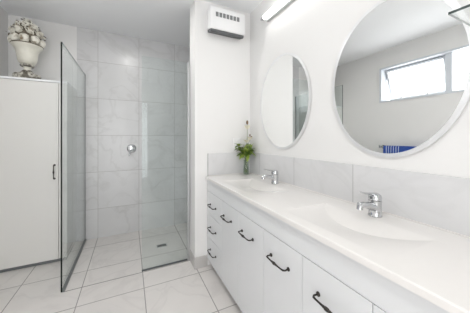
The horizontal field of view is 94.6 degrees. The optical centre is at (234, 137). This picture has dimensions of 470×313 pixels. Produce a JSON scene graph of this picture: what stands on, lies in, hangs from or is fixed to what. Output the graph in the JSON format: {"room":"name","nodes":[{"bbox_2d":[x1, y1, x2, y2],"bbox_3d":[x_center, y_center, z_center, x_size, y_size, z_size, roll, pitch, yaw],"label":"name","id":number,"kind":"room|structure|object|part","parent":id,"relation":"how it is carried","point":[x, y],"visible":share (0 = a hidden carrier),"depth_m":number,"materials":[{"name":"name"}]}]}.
{"room":"bathroom","nodes":[
{"label":"bathroom","id":0,"kind":"room"},
{"bbox_2d":[0,6,7,75],"bbox_3d":[-1.436,-0.037,0.305,0.120,2.400,4.100,0,0,-26],"label":"wall","id":1,"kind":"structure","parent":0,"point":[3,14],"depth_m":2.10,"materials":[{"name":"paint"}]},
{"bbox_2d":[8,14,189,241],"bbox_3d":[-1.320,-0.037,2.705,2.420,2.400,0.120,0,0,-26],"label":"wall","id":2,"kind":"structure","parent":0,"point":[136,88],"depth_m":2.62,"materials":[{"name":"tile"}]},
{"bbox_2d":[127,144,135,155],"bbox_3d":[-1.251,0.152,2.627,0.104,0.139,0.081,0,0,-26],"label":"shower mixer","id":3,"kind":"object","parent":2,"relation":"attached to","point":[131,148],"visible":1,"depth_m":2.64,"materials":[{"name":"silver metal"}]},
{"bbox_2d":[0,223,241,312],"bbox_3d":[-0.401,1.213,0.806,2.480,0.100,4.400,0,0,-26],"label":"floor","id":4,"kind":"structure","parent":0,"point":[177,288],"depth_m":1.75,"materials":[{"name":"tile"}]},
{"bbox_2d":[0,76,76,272],"bbox_3d":[-1.919,0.318,2.094,0.566,1.690,0.457,0,0,-26],"label":"tall cabinet","id":5,"kind":"object","parent":4,"relation":"on","point":[30,108],"visible":1,"depth_m":1.95,"materials":[{"name":"white paint"}]},
{"bbox_2d":[5,18,45,78],"bbox_3d":[-1.918,-0.811,2.010,0.279,0.569,0.278,0,0,-26],"label":"urn","id":6,"kind":"object","parent":5,"relation":"on","point":[25,37],"visible":0.99,"depth_m":1.95,"materials":[{"name":"beige ceramic"}]},
{"bbox_2d":[10,41,43,65],"bbox_3d":[-1.922,-0.760,2.009,0.224,0.173,0.224,0,0,-26],"label":"bowl","id":7,"kind":"object","parent":6,"relation":"on","point":[27,52],"depth_m":1.96,"materials":[{"name":"beige ceramic"}]},
{"bbox_2d":[61,42,86,292],"bbox_3d":[-1.491,0.226,2.037,0.022,1.875,0.935,0,0,-26],"label":"screen","id":8,"kind":"object","parent":4,"relation":"on","point":[63,289],"visible":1,"depth_m":2.08,"materials":[{"name":"clear glass"}]},
{"bbox_2d":[65,260,189,291],"bbox_3d":[-0.859,1.162,1.843,0.958,0.001,0.006,0,0,-26],"label":"trim","id":9,"kind":"structure","parent":4,"relation":"on","point":[189,260],"depth_m":1.83,"materials":[{"name":"grey metal"}]},
{"bbox_2d":[156,243,166,247],"bbox_3d":[-0.787,1.161,2.333,0.105,0.004,0.065,0,0,-26],"label":"floor drain","id":10,"kind":"object","parent":4,"relation":"on","point":[164,244],"visible":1,"depth_m":2.33,"materials":[{"name":"metal"}]},
{"bbox_2d":[142,62,189,271],"bbox_3d":[-0.623,0.226,1.978,0.418,1.875,0.024,0,0,-26],"label":"screen","id":11,"kind":"object","parent":4,"relation":"on","point":[188,63],"visible":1,"depth_m":2.05,"materials":[{"name":"clear glass"}]},
{"bbox_2d":[207,180,449,312],"bbox_3d":[0.313,0.769,1.257,0.477,0.788,1.777,0,0,-26],"label":"vanity cabinet","id":12,"kind":"object","parent":4,"relation":"on","point":[265,263],"visible":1,"depth_m":0.99,"materials":[{"name":"white paint"}]},
{"bbox_3d":[-0.171,0.986,1.821,0.018,0.210,0.335,0,0,-26],"label":"drawer","id":13,"kind":"part","parent":12,"relation":"part of","materials":[{"name":"white paint"}]},
{"bbox_3d":[-0.171,0.778,1.821,0.018,0.199,0.335,0,0,-26],"label":"drawer","id":14,"kind":"part","parent":12,"relation":"part of","materials":[{"name":"white paint"}]},
{"bbox_3d":[-0.171,0.578,1.821,0.018,0.196,0.335,0,0,-26],"label":"drawer","id":15,"kind":"part","parent":12,"relation":"part of","materials":[{"name":"white paint"}]},
{"bbox_3d":[-0.032,0.785,1.534,0.018,0.611,0.297,0,0,-26],"label":"door","id":16,"kind":"part","parent":12,"relation":"part of","materials":[{"name":"white paint"}]},
{"bbox_3d":[0.056,0.581,1.285,0.039,0.018,0.148,0,0,-26],"label":"handle","id":17,"kind":"part","parent":12,"relation":"part of","materials":[{"name":"metal"}]},
{"bbox_3d":[0.095,0.785,1.271,0.018,0.611,0.282,0,0,-26],"label":"door","id":18,"kind":"part","parent":12,"relation":"part of","materials":[{"name":"white paint"}]},
{"bbox_3d":[0.191,0.581,1.008,0.039,0.018,0.148,0,0,-26],"label":"handle","id":19,"kind":"part","parent":12,"relation":"part of","materials":[{"name":"metal"}]},
{"bbox_3d":[0.219,0.785,1.015,0.018,0.611,0.281,0,0,-26],"label":"door","id":20,"kind":"part","parent":12,"relation":"part of","materials":[{"name":"white paint"}]},
{"bbox_3d":[0.321,0.581,0.739,0.039,0.018,0.148,0,0,-26],"label":"handle","id":21,"kind":"part","parent":12,"relation":"part of","materials":[{"name":"metal"}]},
{"bbox_2d":[206,172,469,312],"bbox_3d":[0.328,0.361,1.253,0.458,0.032,1.778,0,0,-26],"label":"benchtop","id":22,"kind":"object","parent":12,"relation":"on","point":[432,262],"visible":0.98,"depth_m":0.77,"materials":[{"name":"white ceramic"}]},
{"bbox_2d":[262,169,278,183],"bbox_3d":[0.263,0.291,1.627,0.146,0.118,0.056,0,0,-26],"label":"mixer","id":23,"kind":"object","parent":22,"relation":"on","point":[274,174],"visible":1,"depth_m":1.62,"materials":[{"name":"silver metal"}]},
{"bbox_3d":[0.248,0.301,1.620,0.114,0.052,0.044,0,0,-26],"label":"spout","id":24,"kind":"part","parent":23,"relation":"part of","materials":[{"name":"silver metal"}]},
{"bbox_2d":[356,192,382,217],"bbox_3d":[0.585,0.291,0.950,0.146,0.118,0.056,0,0,-26],"label":"mixer","id":25,"kind":"object","parent":22,"relation":"on","point":[374,204],"visible":1,"depth_m":0.94,"materials":[{"name":"silver metal"}]},
{"bbox_3d":[0.570,0.301,0.942,0.114,0.052,0.044,0,0,-26],"label":"spout","id":26,"kind":"part","parent":25,"relation":"part of","materials":[{"name":"silver metal"}]},
{"bbox_3d":[0.580,0.244,0.947,0.095,0.025,0.028,0,0,-26],"label":"lever","id":27,"kind":"part","parent":25,"relation":"part of","materials":[{"name":"silver metal"}]},
{"bbox_3d":[0.105,0.279,2.045,0.056,0.141,0.056,0,0,-26],"label":"glass vase","id":28,"kind":"object","parent":22,"relation":"on","visible":0},
{"bbox_2d":[235,120,254,172],"bbox_3d":[0.096,0.084,2.016,0.211,0.493,0.196,0,0,-26],"label":"flower bouquet","id":29,"kind":"object","parent":28,"relation":"in","point":[247,150],"visible":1,"depth_m":2.02,"materials":[{"name":"green plant"}]},
{"bbox_3d":[0.343,0.785,0.759,0.018,0.611,0.282,0,0,-26],"label":"door","id":30,"kind":"part","parent":12,"relation":"part of","materials":[{"name":"white paint"}]},
{"bbox_3d":[0.467,0.785,0.503,0.018,0.611,0.280,0,0,-26],"label":"door","id":31,"kind":"part","parent":12,"relation":"part of","materials":[{"name":"white paint"}]},
{"bbox_2d":[0,0,262,46],"bbox_3d":[-0.401,-1.287,0.806,2.480,0.100,4.400,0,0,-26],"label":"ceiling","id":32,"kind":"structure","parent":0,"point":[165,21],"depth_m":2.18,"materials":[{"name":"white paint"}]},
{"bbox_2d":[190,0,249,264],"bbox_3d":[-0.141,-0.037,2.126,0.562,2.400,0.180,0,0,-26],"label":"wall","id":33,"kind":"structure","parent":0,"point":[219,65],"depth_m":2.00,"materials":[{"name":"paint"}]},
{"bbox_2d":[190,250,194,268],"bbox_3d":[-0.390,1.113,1.986,0.008,0.100,0.165,0,0,-26],"label":"baseboard","id":34,"kind":"structure","parent":33,"relation":"attached to","point":[192,258],"depth_m":1.97,"materials":[{"name":"tile"}]},
{"bbox_2d":[195,255,207,268],"bbox_3d":[-0.301,1.113,1.943,0.114,0.100,0.010,0,0,-26],"label":"baseboard","id":35,"kind":"structure","parent":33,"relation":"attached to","point":[201,261],"depth_m":1.94,"materials":[{"name":"tile"}]},
{"bbox_2d":[207,5,244,38],"bbox_3d":[-0.079,-1.044,1.998,0.338,0.222,0.102,0,0,-26],"label":"wall heater","id":36,"kind":"object","parent":33,"relation":"attached to","point":[223,22],"visible":1,"depth_m":1.95,"materials":[{"name":"white plastic"}]},
{"bbox_2d":[208,28,243,38],"bbox_3d":[-0.083,-0.956,2.003,0.324,0.046,0.092,0,0,-26],"label":"grille","id":37,"kind":"object","parent":36,"relation":"attached to","point":[236,33],"depth_m":1.98,"materials":[{"name":"grey plastic"}]},
{"bbox_2d":[208,152,249,175],"bbox_3d":[-0.052,0.258,2.063,0.436,0.225,0.010,0,0,-26],"label":"backsplash","id":38,"kind":"structure","parent":33,"relation":"attached to","point":[218,163],"depth_m":2.04,"materials":[{"name":"tile"}]},
{"bbox_2d":[233,138,239,149],"bbox_3d":[0.017,0.060,2.095,0.076,0.115,0.012,0,0,-26],"label":"power outlet","id":39,"kind":"object","parent":33,"relation":"attached to","point":[235,140],"visible":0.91,"depth_m":2.09,"materials":[{"name":"white plastic"}]},
{"bbox_2d":[250,0,469,178],"bbox_3d":[0.634,-0.037,1.307,0.120,2.400,4.100,0,0,-26],"label":"wall","id":40,"kind":"structure","parent":0,"point":[315,31],"depth_m":1.35,"materials":[{"name":"paint"}]},
{"bbox_2d":[260,0,293,21],"bbox_3d":[0.509,-1.023,1.343,0.072,0.052,1.227,0,0,-26],"label":"wall light","id":41,"kind":"object","parent":40,"relation":"attached to","point":[280,5],"visible":1,"depth_m":1.71,"materials":[{"name":"plastic"}]},
{"bbox_2d":[263,0,285,18],"bbox_3d":[0.495,-1.023,1.337,0.033,0.033,1.135,0,0,-26],"label":"diffuser","id":42,"kind":"object","parent":41,"relation":"attached to","point":[280,4],"depth_m":1.71,"materials":[{"name":"white plastic"}]},
{"bbox_2d":[260,52,310,148],"bbox_3d":[0.368,-0.280,1.706,0.010,0.746,0.616,0,0,-26],"label":"oval mirror","id":43,"kind":"object","parent":40,"relation":"attached to","point":[285,102],"visible":1,"depth_m":1.66,"materials":[{"name":"white mirror"}]},
{"bbox_2d":[250,152,469,235],"bbox_3d":[0.536,0.258,1.359,0.010,0.225,1.790,0,0,-26],"label":"backsplash","id":44,"kind":"structure","parent":40,"relation":"attached to","point":[441,201],"depth_m":1.00,"materials":[{"name":"tile"}]},
{"bbox_2d":[332,0,469,157],"bbox_3d":[0.705,-0.280,1.012,0.010,0.746,0.596,0,0,-26],"label":"oval mirror","id":45,"kind":"object","parent":40,"relation":"attached to","point":[401,80],"visible":0.98,"depth_m":0.95,"materials":[{"name":"white mirror"}]},
{"bbox_2d":[448,4,469,25],"bbox_3d":[0.869,-0.383,0.477,0.180,0.020,0.542,0,0,-26],"label":"glass shelf","id":46,"kind":"object","parent":40,"relation":"attached to","point":[468,5],"visible":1,"depth_m":0.68,"materials":[{"name":"glass"}]}
]}

